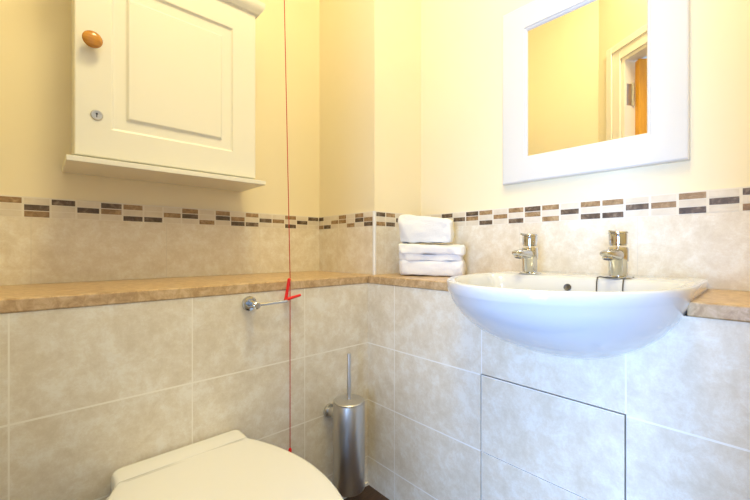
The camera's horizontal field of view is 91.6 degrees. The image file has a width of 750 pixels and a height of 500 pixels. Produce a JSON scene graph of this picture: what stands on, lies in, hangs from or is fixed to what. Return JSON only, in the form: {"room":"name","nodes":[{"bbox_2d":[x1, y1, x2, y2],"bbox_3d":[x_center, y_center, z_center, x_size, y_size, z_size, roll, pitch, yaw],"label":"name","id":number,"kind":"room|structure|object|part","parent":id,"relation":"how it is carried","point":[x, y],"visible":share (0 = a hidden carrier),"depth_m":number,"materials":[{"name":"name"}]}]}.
{"room":"bathroom","nodes":[
{"label":"bathroom","id":0,"kind":"room"},
{"bbox_2d":[0,0,318,285],"bbox_3d":[-0.719,-0.516,1.339,1.189,2.805,0.102,0,0,-43],"label":"wall","id":1,"kind":"structure","parent":0,"point":[35,35],"depth_m":1.22,"materials":[{"name":"beige paint"}]},
{"bbox_2d":[0,195,318,229],"bbox_3d":[-0.692,-0.119,1.298,1.170,0.059,0.007,0,0,-43],"label":"trim","id":2,"kind":"structure","parent":1,"relation":"attached to","point":[10,205],"depth_m":1.21,"materials":[{"name":"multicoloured tile"}]},
{"bbox_2d":[62,0,265,191],"bbox_3d":[-0.659,-0.552,1.188,0.552,0.649,0.214,0,0,-43],"label":"upper cabinet","id":3,"kind":"object","parent":1,"relation":"attached to","point":[163,91],"visible":1,"depth_m":1.11,"materials":[{"name":"white paint"}]},
{"bbox_3d":[-0.757,-0.558,0.977,0.044,0.044,0.036,0,0,-43],"label":"knob","id":4,"kind":"part","parent":3,"relation":"part of","materials":[{"name":"brown wood"}]},
{"bbox_3d":[-0.658,-0.235,1.190,0.542,0.014,0.211,0,0,-43],"label":"board","id":5,"kind":"part","parent":3,"relation":"part of","materials":[{"name":"white paint"}]},
{"bbox_3d":[-0.663,-0.855,1.192,0.552,0.045,0.202,0,0,-43],"label":"cornice","id":6,"kind":"part","parent":3,"relation":"part of","materials":[{"name":"white paint"}]},
{"bbox_2d":[0,226,420,499],"bbox_3d":[-0.332,0.398,1.111,1.449,0.977,0.017,0,0,-43],"label":"wall","id":7,"kind":"structure","parent":0,"point":[87,394],"depth_m":0.92,"materials":[{"name":"tile"}]},
{"bbox_2d":[0,271,368,313],"bbox_3d":[-0.558,0.114,1.152,1.172,0.029,0.391,0,0,-43],"label":"stone ledge","id":8,"kind":"object","parent":7,"relation":"on","point":[48,296],"visible":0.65,"depth_m":0.98,"materials":[{"name":"beige stone"}]},
{"bbox_2d":[242,296,287,310],"bbox_3d":[-0.320,0.158,1.070,0.120,0.043,0.059,0,0,-43],"label":"toilet roll holder","id":9,"kind":"object","parent":7,"relation":"attached to","point":[249,303],"visible":1,"depth_m":1.05,"materials":[{"name":"silver metal"}]},
{"bbox_3d":[-0.345,0.158,1.040,0.021,0.021,0.048,0,0,-43],"label":"post","id":10,"kind":"part","parent":9,"relation":"part of","materials":[{"name":"silver metal"}]},
{"bbox_2d":[324,353,364,496],"bbox_3d":[-0.098,0.565,1.220,0.105,0.442,0.140,0,0,-43],"label":"toilet brush","id":11,"kind":"object","parent":7,"relation":"attached to","point":[347,411],"visible":0.97,"depth_m":1.16,"materials":[{"name":"silver metal"}]},
{"bbox_3d":[-0.086,0.499,1.207,0.102,0.009,0.102,0,0,-43],"label":"holder lid","id":12,"kind":"part","parent":11,"relation":"part of","materials":[{"name":"silver metal"}]},
{"bbox_3d":[-0.086,0.420,1.207,0.014,0.152,0.014,0,0,-43],"label":"handle","id":13,"kind":"part","parent":11,"relation":"part of","materials":[{"name":"silver metal"}]},
{"bbox_2d":[376,211,420,226],"bbox_3d":[0.098,-0.119,1.509,0.276,0.059,0.007,0,0,-43],"label":"trim","id":14,"kind":"structure","parent":7,"relation":"attached to","point":[386,219],"depth_m":1.46,"materials":[{"name":"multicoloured tile"}]},
{"bbox_2d":[344,485,388,499],"bbox_3d":[-0.400,0.908,-0.570,4.080,0.042,3.442,0,0,-43],"label":"floor","id":15,"kind":"structure","parent":0,"point":[369,493],"depth_m":1.31,"materials":[{"name":"brown wood"}]},
{"bbox_2d":[106,430,342,499],"bbox_3d":[-0.294,0.697,0.716,0.420,0.380,0.609,0,0,-43],"label":"toilet","id":16,"kind":"object","parent":15,"relation":"on","point":[230,465],"visible":1,"depth_m":0.82,"materials":[{"name":"white plastic"}]},
{"bbox_2d":[319,0,420,274],"bbox_3d":[-0.063,-0.910,1.688,0.284,2.018,0.476,0,0,-43],"label":"wall","id":17,"kind":"structure","parent":0,"point":[370,50],"depth_m":1.53,"materials":[{"name":"beige paint"}]},
{"bbox_2d":[319,211,372,229],"bbox_3d":[-0.129,-0.119,1.554,0.007,0.059,0.378,0,0,-43],"label":"trim","id":18,"kind":"structure","parent":17,"relation":"attached to","point":[361,219],"depth_m":1.54,"materials":[{"name":"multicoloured tile"}]},
{"bbox_2d":[372,211,375,274],"bbox_3d":[-0.002,-0.025,1.420,0.015,0.248,0.015,0,0,-43],"label":"trim","id":19,"kind":"structure","parent":17,"relation":"attached to","point":[373,212],"depth_m":1.41,"materials":[{"name":"white plastic"}]},
{"bbox_2d":[356,0,749,290],"bbox_3d":[0.543,-0.516,1.305,0.102,2.805,1.859,0,0,-43],"label":"wall","id":20,"kind":"structure","parent":0,"point":[462,40],"depth_m":1.14,"materials":[{"name":"beige paint"}]},
{"bbox_2d":[421,186,749,226],"bbox_3d":[0.669,-0.119,1.096,0.007,0.059,1.374,0,0,-43],"label":"trim","id":21,"kind":"structure","parent":20,"relation":"attached to","point":[736,199],"depth_m":1.05,"materials":[{"name":"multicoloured tile"}]},
{"bbox_2d":[503,0,689,185],"bbox_3d":[0.634,-0.532,1.124,0.020,0.606,0.511,0,0,-43],"label":"wall mirror","id":22,"kind":"object","parent":20,"relation":"attached to","point":[590,86],"visible":1,"depth_m":1.10,"materials":[{"name":"white paint"}]},
{"bbox_3d":[0.634,-0.536,1.131,0.006,0.440,0.346,0,0,-43],"label":"glass","id":23,"kind":"part","parent":22,"relation":"part of","materials":[{"name":"white mirror"}]},
{"bbox_2d":[368,283,749,499],"bbox_3d":[0.440,0.507,0.880,0.015,0.758,1.367,0,0,-43],"label":"wall","id":24,"kind":"structure","parent":0,"point":[684,396],"depth_m":0.92,"materials":[{"name":"tile"}]},
{"bbox_2d":[368,273,465,291],"bbox_3d":[0.238,0.114,1.323,0.323,0.029,0.458,0,0,-43],"label":"stone ledge","id":25,"kind":"object","parent":24,"relation":"on","point":[429,282],"visible":0.48,"depth_m":1.24,"materials":[{"name":"beige stone"}]},
{"bbox_2d":[399,243,465,276],"bbox_3d":[0.216,0.037,1.382,0.249,0.125,0.154,0,0,17],"label":"folded towel","id":26,"kind":"object","parent":25,"relation":"on","point":[415,259],"visible":0.98,"depth_m":1.32,"materials":[{"name":"white fabric"}]},
{"bbox_2d":[398,214,453,242],"bbox_3d":[0.193,-0.076,1.382,0.207,0.108,0.112,0,0,17],"label":"folded towel","id":27,"kind":"object","parent":26,"relation":"on","point":[412,228],"visible":0.98,"depth_m":1.34,"materials":[{"name":"white fabric"}]},
{"bbox_2d":[482,374,625,499],"bbox_3d":[0.423,0.566,0.906,0.026,0.449,0.360,0,0,-43],"label":"access panel","id":28,"kind":"object","parent":24,"relation":"attached to","point":[537,444],"visible":0.88,"depth_m":0.89,"materials":[{"name":"tile"}]},
{"bbox_2d":[447,270,708,359],"bbox_3d":[0.447,0.164,0.883,0.609,0.185,0.491,0,0,-43],"label":"basin","id":29,"kind":"object","parent":24,"relation":"attached to","point":[552,313],"visible":0.98,"depth_m":0.68,"materials":[{"name":"white ceramic"}]},
{"bbox_2d":[512,233,540,273],"bbox_3d":[0.436,0.012,1.058,0.105,0.118,0.062,0,0,-35],"label":"tap","id":30,"kind":"object","parent":29,"relation":"on","point":[529,256],"visible":1,"depth_m":1.05,"materials":[{"name":"silver metal"}]},
{"bbox_3d":[0.423,0.015,1.049,0.074,0.032,0.037,0,0,-35],"label":"spout","id":31,"kind":"part","parent":30,"relation":"part of","materials":[{"name":"silver metal"}]},
{"bbox_3d":[0.454,-0.023,1.070,0.040,0.029,0.040,0,0,-35],"label":"handle","id":32,"kind":"part","parent":30,"relation":"part of","materials":[{"name":"silver metal"}]},
{"bbox_2d":[600,230,632,278],"bbox_3d":[0.586,0.012,0.895,0.105,0.118,0.062,0,0,-35],"label":"tap","id":33,"kind":"object","parent":29,"relation":"on","point":[617,258],"visible":0.99,"depth_m":0.89,"materials":[{"name":"silver metal"}]},
{"bbox_3d":[0.574,0.015,0.886,0.074,0.032,0.037,0,0,-35],"label":"spout","id":34,"kind":"part","parent":33,"relation":"part of","materials":[{"name":"silver metal"}]},
{"bbox_2d":[596,276,633,290],"bbox_3d":[0.587,0.085,0.894,0.070,0.036,0.067,0,0,-43],"label":"chain","id":35,"kind":"object","parent":33,"relation":"hanging from","point":[598,276],"visible":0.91,"depth_m":0.89,"materials":[{"name":"grey metal"}]},
{"bbox_3d":[0.604,-0.023,0.907,0.040,0.029,0.040,0,0,-35],"label":"handle","id":36,"kind":"part","parent":33,"relation":"part of","materials":[{"name":"silver metal"}]},
{"bbox_2d":[687,289,749,322],"bbox_3d":[0.864,0.114,0.642,0.323,0.029,0.444,0,0,-43],"label":"stone ledge","id":37,"kind":"object","parent":24,"relation":"on","point":[730,305],"visible":0.96,"depth_m":0.68,"materials":[{"name":"beige stone"}]},
{"bbox_3d":[-0.400,-1.940,-0.570,4.080,0.042,3.442,0,0,-43],"label":"ceiling","id":38,"kind":"structure","parent":0,"visible":0},
{"bbox_2d":[284,0,300,452],"bbox_3d":[-0.295,-0.638,1.174,0.112,2.560,0.058,0,0,42],"label":"pull cord","id":39,"kind":"object","parent":38,"relation":"hanging from","point":[286,297],"visible":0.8,"depth_m":1.15,"materials":[{"name":"fabric"}]},
{"bbox_3d":[-0.292,-0.643,1.167,0.077,2.550,0.004,0,0,43],"label":"cord","id":40,"kind":"part","parent":39,"relation":"part of","materials":[{"name":"fabric"}]},
{"bbox_3d":[-0.259,0.125,1.142,0.058,0.072,0.013,0,0,-43],"label":"handle","id":41,"kind":"part","parent":39,"relation":"part of","materials":[{"name":"red plastic"}]}
]}

